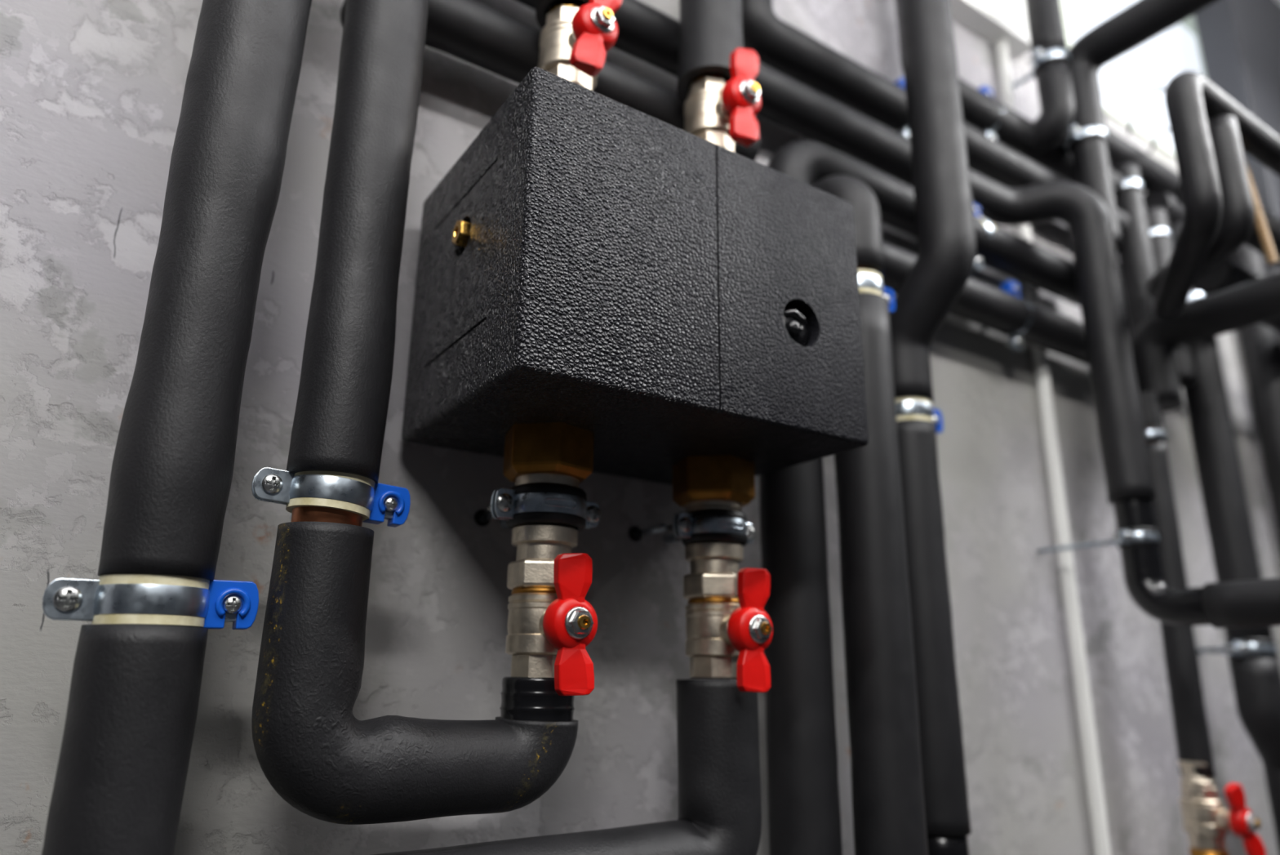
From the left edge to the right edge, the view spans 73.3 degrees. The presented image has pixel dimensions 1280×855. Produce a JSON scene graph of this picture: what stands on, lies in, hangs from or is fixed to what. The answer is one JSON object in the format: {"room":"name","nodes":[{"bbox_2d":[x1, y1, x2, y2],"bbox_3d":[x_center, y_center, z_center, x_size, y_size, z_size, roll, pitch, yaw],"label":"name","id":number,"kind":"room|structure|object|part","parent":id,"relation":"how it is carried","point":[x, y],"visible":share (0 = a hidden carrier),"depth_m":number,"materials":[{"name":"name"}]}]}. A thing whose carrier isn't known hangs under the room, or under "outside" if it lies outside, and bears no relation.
{"room":"mechanical room","nodes":[
{"label":"mechanical room","id":0,"kind":"room"},
{"bbox_2d":[0,0,1279,854],"bbox_3d":[0.663,0.260,1.034,6.400,2.350,0.100,11,-19,-32],"label":"wall","id":1,"kind":"structure","parent":0,"point":[91,91],"depth_m":0.50,"materials":[{"name":"paint"}]},
{"bbox_2d":[42,573,258,629],"bbox_3d":[-0.212,0.072,0.353,0.089,0.020,0.070,-8,-19,29],"label":"clamp","id":2,"kind":"object","parent":1,"relation":"attached to","point":[112,598],"visible":0.98,"depth_m":0.33,"materials":[{"name":"metal"}]},
{"bbox_2d":[41,0,311,854],"bbox_3d":[-0.190,-0.043,0.374,0.047,1.280,0.048,-7,-18,24],"label":"insulated pipe","id":3,"kind":"object","parent":2,"relation":"attached to","point":[122,771],"visible":0.99,"depth_m":0.34,"materials":[{"name":"black plastic"}]},
{"bbox_2d":[474,509,493,526],"bbox_3d":[-0.083,0.049,0.491,0.010,0.010,0.034,11,-19,-32],"label":"plug","id":4,"kind":"object","parent":1,"relation":"attached to","point":[482,517],"visible":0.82,"depth_m":0.50,"materials":[{"name":"black plastic"}]},
{"bbox_2d":[340,0,760,160],"bbox_3d":[-0.046,-0.235,0.587,0.298,0.037,0.048,11,-19,-32],"label":"insulated pipe","id":5,"kind":"object","parent":1,"relation":"attached to","point":[471,32],"visible":0.4,"depth_m":0.54,"materials":[{"name":"black plastic"}]},
{"bbox_2d":[401,66,868,507],"bbox_3d":[-0.007,-0.050,0.494,0.217,0.175,0.159,11,-19,-32],"label":"hydraulic separator box","id":6,"kind":"object","parent":1,"relation":"attached to","point":[604,285],"visible":0.95,"depth_m":0.43,"materials":[{"name":"plastic"}]},
{"bbox_2d":[505,473,597,695],"bbox_3d":[-0.042,0.075,0.424,0.034,0.108,0.062,11,-19,-32],"label":"valve","id":7,"kind":"object","parent":6,"relation":"attached to","point":[551,623],"visible":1,"depth_m":0.41,"materials":[{"name":"silver metal"}]},
{"bbox_2d":[251,0,578,824],"bbox_3d":[-0.092,-0.233,0.496,0.150,0.844,0.045,11,-19,-32],"label":"insulated pipe","id":8,"kind":"object","parent":7,"relation":"attached to","point":[330,764],"visible":0.98,"depth_m":0.38,"materials":[{"name":"black plastic"}]},
{"bbox_2d":[251,466,410,527],"bbox_3d":[-0.157,0.034,0.400,0.082,0.020,0.064,-8,-19,28],"label":"clamp","id":9,"kind":"object","parent":8,"relation":"attached to","point":[375,503],"visible":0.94,"depth_m":0.38,"materials":[{"name":"metal"}]},
{"bbox_2d":[487,482,600,531],"bbox_3d":[-0.060,0.044,0.451,0.066,0.020,0.056,-7,-18,26],"label":"clamp","id":10,"kind":"object","parent":7,"relation":"attached to","point":[537,502],"visible":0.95,"depth_m":0.43,"materials":[{"name":"metal"}]},
{"bbox_3d":[-0.031,0.092,0.403,0.026,0.065,0.013,11,-19,-32],"label":"handle","id":11,"kind":"part","parent":7,"relation":"part of","materials":[{"name":"red paint"}]},
{"bbox_3d":[-0.028,0.090,0.398,0.007,0.007,0.010,11,-19,-32],"label":"stem","id":12,"kind":"part","parent":7,"relation":"part of","materials":[{"name":"gold metal"}]},
{"bbox_2d":[537,0,622,90],"bbox_3d":[-0.036,-0.207,0.508,0.036,0.111,0.065,11,-19,-32],"label":"valve","id":13,"kind":"object","parent":6,"relation":"on","point":[575,38],"visible":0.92,"depth_m":0.50,"materials":[{"name":"silver metal"}]},
{"bbox_2d":[535,0,589,29],"bbox_3d":[-0.039,-0.595,0.633,0.043,0.711,0.044,11,-19,-32],"label":"insulated pipe","id":14,"kind":"object","parent":13,"relation":"on","point":[542,7],"visible":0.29,"depth_m":0.53,"materials":[{"name":"black plastic"}]},
{"bbox_3d":[-0.025,-0.232,0.498,0.031,0.069,0.013,11,-19,-32],"label":"handle","id":15,"kind":"part","parent":13,"relation":"part of","materials":[{"name":"red paint"}]},
{"bbox_3d":[-0.021,-0.234,0.492,0.007,0.007,0.011,11,-19,-32],"label":"stem","id":16,"kind":"part","parent":13,"relation":"part of","materials":[{"name":"gold metal"}]},
{"bbox_2d":[684,48,761,151],"bbox_3d":[0.056,-0.189,0.566,0.036,0.111,0.065,11,-19,-32],"label":"valve","id":17,"kind":"object","parent":6,"relation":"on","point":[719,110],"visible":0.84,"depth_m":0.56,"materials":[{"name":"silver metal"}]},
{"bbox_2d":[676,0,743,103],"bbox_3d":[0.053,-0.575,0.692,0.048,0.714,0.048,11,-19,-32],"label":"insulated pipe","id":18,"kind":"object","parent":17,"relation":"on","point":[710,31],"visible":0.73,"depth_m":0.58,"materials":[{"name":"black plastic"}]},
{"bbox_3d":[0.067,-0.213,0.556,0.028,0.069,0.013,11,-19,-32],"label":"handle","id":19,"kind":"part","parent":17,"relation":"part of","materials":[{"name":"red paint"}]},
{"bbox_3d":[0.071,-0.215,0.550,0.007,0.007,0.011,11,-19,-32],"label":"stem","id":20,"kind":"part","parent":17,"relation":"part of","materials":[{"name":"gold metal"}]},
{"bbox_2d":[683,499,773,692],"bbox_3d":[0.050,0.092,0.483,0.034,0.108,0.062,11,-19,-32],"label":"valve","id":21,"kind":"object","parent":6,"relation":"attached to","point":[729,630],"visible":0.98,"depth_m":0.47,"materials":[{"name":"silver metal"}]},
{"bbox_2d":[371,679,761,854],"bbox_3d":[-0.055,0.176,0.404,0.279,0.115,0.046,11,-19,-32],"label":"insulated pipe","id":22,"kind":"object","parent":21,"relation":"attached to","point":[719,775],"visible":1,"depth_m":0.45,"materials":[{"name":"black plastic"}]},
{"bbox_2d":[663,508,755,546],"bbox_3d":[0.033,0.061,0.509,0.062,0.018,0.052,-7,-18,26],"label":"clamp","id":23,"kind":"object","parent":21,"relation":"attached to","point":[702,524],"visible":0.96,"depth_m":0.49,"materials":[{"name":"metal"}]},
{"bbox_3d":[0.060,0.108,0.462,0.026,0.065,0.013,11,-19,-32],"label":"handle","id":24,"kind":"part","parent":21,"relation":"part of","materials":[{"name":"red paint"}]},
{"bbox_3d":[0.064,0.107,0.457,0.007,0.007,0.010,11,-19,-32],"label":"stem","id":25,"kind":"part","parent":21,"relation":"part of","materials":[{"name":"gold metal"}]},
{"bbox_2d":[628,523,667,541],"bbox_3d":[0.006,0.066,0.549,0.010,0.010,0.034,11,-19,-32],"label":"screw","id":26,"kind":"object","parent":1,"relation":"attached to","point":[635,533],"visible":1,"depth_m":0.55,"materials":[{"name":"black"}]},
{"bbox_2d":[514,0,1155,504],"bbox_3d":[0.149,-0.135,0.651,0.669,0.321,0.101,11,-19,-32],"label":"insulated pipe","id":27,"kind":"object","parent":1,"relation":"attached to","point":[646,33],"visible":0.79,"depth_m":0.76,"materials":[{"name":"black plastic"}]},
{"bbox_2d":[811,174,928,854],"bbox_3d":[0.151,0.260,0.521,0.045,0.949,0.046,11,-19,-32],"label":"insulated pipe","id":28,"kind":"object","parent":1,"relation":"attached to","point":[889,816],"visible":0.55,"depth_m":0.55,"materials":[{"name":"black plastic"}]},
{"bbox_2d":[857,269,895,313],"bbox_3d":[0.139,-0.095,0.636,0.084,0.018,0.066,-8,-19,28],"label":"clamp","id":29,"kind":"object","parent":28,"relation":"attached to","point":[869,281],"visible":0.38,"depth_m":0.61,"materials":[{"name":"metal"}]},
{"bbox_2d":[895,396,942,433],"bbox_3d":[0.187,-0.006,0.677,0.087,0.019,0.068,-8,-19,28],"label":"clamp","id":30,"kind":"object","parent":1,"relation":"attached to","point":[906,407],"visible":0.51,"depth_m":0.65,"materials":[{"name":"metal"}]},
{"bbox_2d":[759,139,1079,854],"bbox_3d":[0.278,0.272,0.647,0.487,1.000,0.062,11,-19,-32],"label":"insulated pipe","id":31,"kind":"object","parent":1,"relation":"attached to","point":[804,814],"visible":0.51,"depth_m":0.54,"materials":[{"name":"black plastic"}]},
{"bbox_2d":[973,203,995,271],"bbox_3d":[0.302,-0.176,0.837,0.018,0.070,0.088,11,-19,-32],"label":"clamp","id":32,"kind":"object","parent":31,"relation":"attached to","point":[978,264],"visible":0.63,"depth_m":0.81,"materials":[{"name":"metal"}]},
{"bbox_2d":[888,0,976,854],"bbox_3d":[0.221,-0.078,0.664,0.045,1.680,0.092,11,-19,-32],"label":"insulated pipe","id":33,"kind":"object","parent":1,"relation":"attached to","point":[944,264],"visible":0.8,"depth_m":0.64,"materials":[{"name":"black plastic"}]},
{"bbox_2d":[742,0,1129,236],"bbox_3d":[0.338,-0.358,0.881,0.628,0.214,0.037,11,-19,-32],"label":"insulated pipe","id":34,"kind":"object","parent":1,"relation":"attached to","point":[778,44],"visible":0.59,"depth_m":0.74,"materials":[{"name":"black plastic"}]},
{"bbox_2d":[893,77,910,138],"bbox_3d":[0.233,-0.286,0.820,0.018,0.069,0.087,11,-19,-32],"label":"clamp","id":35,"kind":"object","parent":34,"relation":"attached to","point":[905,132],"visible":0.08,"depth_m":0.79,"materials":[{"name":"metal"}]},
{"bbox_2d":[950,0,1031,60],"bbox_3d":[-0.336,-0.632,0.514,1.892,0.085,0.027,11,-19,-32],"label":"window","id":36,"kind":"structure","parent":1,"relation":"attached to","point":[993,21],"depth_m":0.97,"materials":[{"name":"white plastic"}]},
{"bbox_2d":[894,0,1123,198],"bbox_3d":[0.403,-0.369,0.930,0.351,0.163,0.037,11,-19,-32],"label":"insulated pipe","id":37,"kind":"object","parent":1,"relation":"attached to","point":[982,112],"visible":0.36,"depth_m":0.88,"materials":[{"name":"black plastic"}]},
{"bbox_2d":[977,85,1004,140],"bbox_3d":[0.343,-0.313,0.903,0.017,0.067,0.085,11,-19,-32],"label":"clamp","id":38,"kind":"object","parent":37,"relation":"attached to","point":[987,91],"visible":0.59,"depth_m":0.88,"materials":[{"name":"metal"}]},
{"bbox_2d":[881,241,1181,382],"bbox_3d":[0.373,-0.103,0.834,0.536,0.038,0.038,11,-19,-32],"label":"insulated pipe","id":39,"kind":"object","parent":1,"relation":"attached to","point":[980,303],"visible":0.4,"depth_m":0.80,"materials":[{"name":"black plastic"}]},
{"bbox_2d":[983,280,1033,351],"bbox_3d":[0.344,-0.101,0.844,0.018,0.069,0.087,11,-19,-32],"label":"clamp","id":40,"kind":"object","parent":39,"relation":"attached to","point":[1016,342],"visible":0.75,"depth_m":0.82,"materials":[{"name":"metal"}]},
{"bbox_2d":[1024,0,1067,56],"bbox_3d":[0.439,-0.620,0.982,0.034,0.475,0.035,11,-19,-32],"label":"insulated pipe","id":41,"kind":"object","parent":1,"relation":"attached to","point":[1046,27],"visible":0.73,"depth_m":0.91,"materials":[{"name":"black plastic"}]},
{"bbox_2d":[1010,45,1071,88],"bbox_3d":[0.426,-0.385,0.918,0.060,0.018,0.050,-7,-18,26],"label":"clamp","id":42,"kind":"object","parent":41,"relation":"attached to","point":[1040,57],"visible":0.67,"depth_m":0.90,"materials":[{"name":"metal"}]},
{"bbox_2d":[1032,59,1075,152],"bbox_3d":[0.430,-0.336,0.907,0.034,0.084,0.052,11,-19,-32],"label":"insulated pipe","id":43,"kind":"object","parent":42,"relation":"attached to","point":[1053,78],"visible":0.91,"depth_m":0.89,"materials":[{"name":"black plastic"}]},
{"bbox_2d":[994,40,1111,854],"bbox_3d":[0.405,0.222,0.794,0.014,1.381,0.014,11,-19,-32],"label":"conduit","id":44,"kind":"object","parent":1,"relation":"attached to","point":[1090,753],"visible":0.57,"depth_m":0.81,"materials":[{"name":"white plastic"}]},
{"bbox_2d":[1036,542,1092,553],"bbox_3d":[0.396,0.108,0.784,0.004,0.004,0.072,11,-19,-32],"label":"rod","id":45,"kind":"object","parent":1,"relation":"attached to","point":[1086,544],"visible":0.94,"depth_m":0.79,"materials":[{"name":"metal"}]},
{"bbox_2d":[1090,527,1159,549],"bbox_3d":[0.418,0.097,0.743,0.052,0.015,0.044,-7,-18,26],"label":"clamp","id":46,"kind":"object","parent":45,"relation":"attached to","point":[1131,536],"visible":0.95,"depth_m":0.73,"materials":[{"name":"metal"}]},
{"bbox_2d":[1112,497,1279,628],"bbox_3d":[0.595,0.043,0.492,0.036,0.120,0.635,11,-19,-32],"label":"insulated pipe","id":47,"kind":"object","parent":46,"relation":"attached to","point":[1255,602],"visible":0.97,"depth_m":0.69,"materials":[{"name":"black rubber"}]},
{"bbox_2d":[1061,126,1180,198],"bbox_3d":[0.663,-0.311,1.095,0.465,0.039,0.039,11,-19,-32],"label":"insulated pipe","id":48,"kind":"object","parent":1,"relation":"attached to","point":[1154,174],"visible":0.21,"depth_m":1.04,"materials":[{"name":"black plastic"}]},
{"bbox_2d":[1127,86,1165,134],"bbox_3d":[0.564,-0.354,0.963,0.009,0.038,0.122,-3,-17,14],"label":"cable","id":49,"kind":"object","parent":48,"relation":"attached to","point":[1156,88],"visible":0.98,"depth_m":0.97,"materials":[{"name":"grey plastic"}]},
{"bbox_2d":[1148,128,1170,153],"bbox_3d":[0.583,-0.320,0.965,0.004,0.076,0.164,-7,-18,26],"label":"cable","id":50,"kind":"object","parent":48,"relation":"attached to","point":[1167,130],"visible":0.98,"depth_m":0.98,"materials":[{"name":"grey plastic"}]},
{"bbox_2d":[1059,0,1206,159],"bbox_3d":[0.748,-0.543,1.280,0.535,0.350,0.047,11,-19,-32],"label":"window","id":51,"kind":"structure","parent":1,"relation":"in","point":[1175,51],"depth_m":1.26,"materials":[{"name":"white"}]},
{"bbox_2d":[1110,162,1156,337],"bbox_3d":[0.564,-0.178,0.974,0.035,0.255,0.035,11,-19,-32],"label":"insulated pipe","id":52,"kind":"object","parent":1,"relation":"attached to","point":[1136,258],"visible":0.51,"depth_m":0.97,"materials":[{"name":"black plastic"}]},
{"bbox_2d":[1120,175,1143,193],"bbox_3d":[0.555,-0.275,1.008,0.058,0.017,0.049,-7,-18,26],"label":"clamp","id":53,"kind":"object","parent":52,"relation":"attached to","point":[1129,181],"visible":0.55,"depth_m":0.99,"materials":[{"name":"metal"}]},
{"bbox_2d":[1065,0,1218,253],"bbox_3d":[0.674,-0.382,0.623,0.042,0.251,0.763,11,-19,-32],"label":"insulated pipe","id":54,"kind":"object","parent":1,"relation":"attached to","point":[1141,21],"visible":0.75,"depth_m":0.89,"materials":[{"name":"black plastic"}]},
{"bbox_2d":[1062,124,1107,154],"bbox_3d":[0.464,-0.304,0.917,0.061,0.018,0.052,-7,-18,26],"label":"clamp","id":55,"kind":"object","parent":54,"relation":"attached to","point":[1075,135],"visible":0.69,"depth_m":0.90,"materials":[{"name":"metal"}]},
{"bbox_2d":[1145,208,1196,387],"bbox_3d":[0.600,-0.149,0.991,0.040,0.210,0.040,11,-19,-32],"label":"insulated pipe","id":56,"kind":"object","parent":1,"relation":"attached to","point":[1162,247],"visible":0.31,"depth_m":0.98,"materials":[{"name":"black plastic"}]},
{"bbox_2d":[1116,224,1172,254],"bbox_3d":[0.590,-0.220,1.017,0.065,0.019,0.055,-7,-18,26],"label":"clamp","id":57,"kind":"object","parent":56,"relation":"attached to","point":[1153,231],"visible":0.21,"depth_m":0.99,"materials":[{"name":"metal"}]},
{"bbox_2d":[1139,391,1214,777],"bbox_3d":[0.509,0.141,0.828,0.033,0.361,0.028,2,-16,-3],"label":"insulated pipe","id":58,"kind":"object","parent":1,"relation":"attached to","point":[1191,729],"visible":0.67,"depth_m":0.80,"materials":[{"name":"black plastic"}]},
{"bbox_2d":[1145,426,1167,442],"bbox_3d":[0.505,0.011,0.871,0.048,0.014,0.040,-7,-18,26],"label":"clamp","id":59,"kind":"object","parent":58,"relation":"attached to","point":[1153,433],"visible":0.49,"depth_m":0.85,"materials":[{"name":"metal"}]},
{"bbox_2d":[1177,760,1266,854],"bbox_3d":[0.508,0.465,0.721,0.039,0.347,0.061,11,-19,-32],"label":"valve","id":60,"kind":"object","parent":58,"relation":"attached to","point":[1206,820],"visible":1,"depth_m":0.75,"materials":[{"name":"silver metal"}]},
{"bbox_3d":[0.520,0.340,0.741,0.039,0.063,0.013,11,-19,-32],"label":"handle","id":61,"kind":"part","parent":60,"relation":"part of","materials":[{"name":"red paint"}]},
{"bbox_3d":[0.524,0.338,0.736,0.007,0.007,0.010,11,-19,-32],"label":"stem","id":62,"kind":"part","parent":60,"relation":"part of","materials":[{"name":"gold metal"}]},
{"bbox_2d":[1186,288,1204,302],"bbox_3d":[0.629,-0.143,1.011,0.070,0.021,0.059,-7,-18,26],"label":"clamp","id":63,"kind":"object","parent":1,"relation":"attached to","point":[1194,294],"visible":0.07,"depth_m":0.99,"materials":[{"name":"metal"}]},
{"bbox_2d":[1142,189,1267,265],"bbox_3d":[0.744,-0.252,1.134,0.270,0.040,0.040,11,-19,-32],"label":"insulated pipe","id":64,"kind":"object","parent":1,"relation":"attached to","point":[1157,198],"visible":0.11,"depth_m":1.06,"materials":[{"name":"black plastic"}]},
{"bbox_2d":[1131,271,1279,412],"bbox_3d":[0.736,-0.151,0.605,0.042,0.101,0.771,11,-19,-32],"label":"insulated pipe","id":65,"kind":"object","parent":1,"relation":"attached to","point":[1154,342],"visible":0.88,"depth_m":0.86,"materials":[{"name":"black plastic"}]},
{"bbox_2d":[1168,222,1279,854],"bbox_3d":[0.650,0.295,0.887,0.080,1.100,0.044,11,-19,-32],"label":"insulated pipe","id":66,"kind":"object","parent":1,"relation":"attached to","point":[1255,682],"visible":0.66,"depth_m":0.92,"materials":[{"name":"black plastic"}]},
{"bbox_2d":[1195,638,1278,658],"bbox_3d":[0.624,0.232,0.901,0.070,0.021,0.059,-7,-18,26],"label":"clamp","id":67,"kind":"object","parent":66,"relation":"on","point":[1234,648],"visible":0.98,"depth_m":0.88,"materials":[{"name":"metal"}]},
{"bbox_2d":[1176,183,1279,266],"bbox_3d":[0.741,-0.186,0.958,0.500,0.037,0.037,11,-19,-32],"label":"insulated pipe","id":68,"kind":"object","parent":1,"relation":"attached to","point":[1253,242],"visible":0.23,"depth_m":0.88,"materials":[{"name":"black plastic"}]},
{"bbox_2d":[1192,257,1279,333],"bbox_3d":[0.743,-0.138,1.006,0.330,0.043,0.043,11,-19,-32],"label":"insulated pipe","id":69,"kind":"object","parent":1,"relation":"attached to","point":[1226,273],"visible":0.43,"depth_m":0.91,"materials":[{"name":"black plastic"}]},
{"bbox_2d":[1193,0,1279,268],"bbox_3d":[1.300,-0.385,1.544,1.015,0.590,0.051,11,-19,-32],"label":"ventilation duct","id":70,"kind":"object","parent":1,"relation":"attached to","point":[1239,40],"visible":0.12,"depth_m":1.30,"materials":[{"name":"grey metal"}]},
{"bbox_2d":[1226,244,1279,543],"bbox_3d":[0.790,0.285,0.987,0.044,1.180,0.044,11,-19,-32],"label":"insulated pipe","id":71,"kind":"object","parent":1,"relation":"attached to","point":[1260,344],"visible":0.57,"depth_m":1.08,"materials":[{"name":"black plastic"}]},
{"bbox_2d":[1266,267,1279,275],"bbox_3d":[0.854,0.328,1.025,0.044,1.120,0.044,11,-19,-32],"label":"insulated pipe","id":72,"kind":"object","parent":1,"relation":"attached to","point":[1272,270],"visible":0.02,"depth_m":1.16,"materials":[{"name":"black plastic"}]},
{"bbox_2d":[1151,71,1279,319],"bbox_3d":[0.690,-0.164,0.908,0.630,0.176,0.109,11,-19,-32],"label":"insulated pipe","id":73,"kind":"object","parent":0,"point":[1192,100],"visible":0.95,"depth_m":0.72,"materials":[{"name":"black plastic"}]},
{"bbox_2d":[1145,115,1255,297],"bbox_3d":[0.514,-0.198,0.801,0.027,0.116,0.135,1,-16,1],"label":"insulated pipe","id":74,"kind":"object","parent":73,"relation":"attached to","point":[1238,211],"visible":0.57,"depth_m":0.74,"materials":[{"name":"black plastic"}]},
{"bbox_2d":[1243,151,1278,264],"bbox_3d":[0.580,-0.218,0.815,0.043,0.129,0.009,11,-19,-32],"label":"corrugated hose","id":75,"kind":"object","parent":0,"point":[1264,234],"visible":0.51,"depth_m":0.81,"materials":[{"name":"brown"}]}
]}

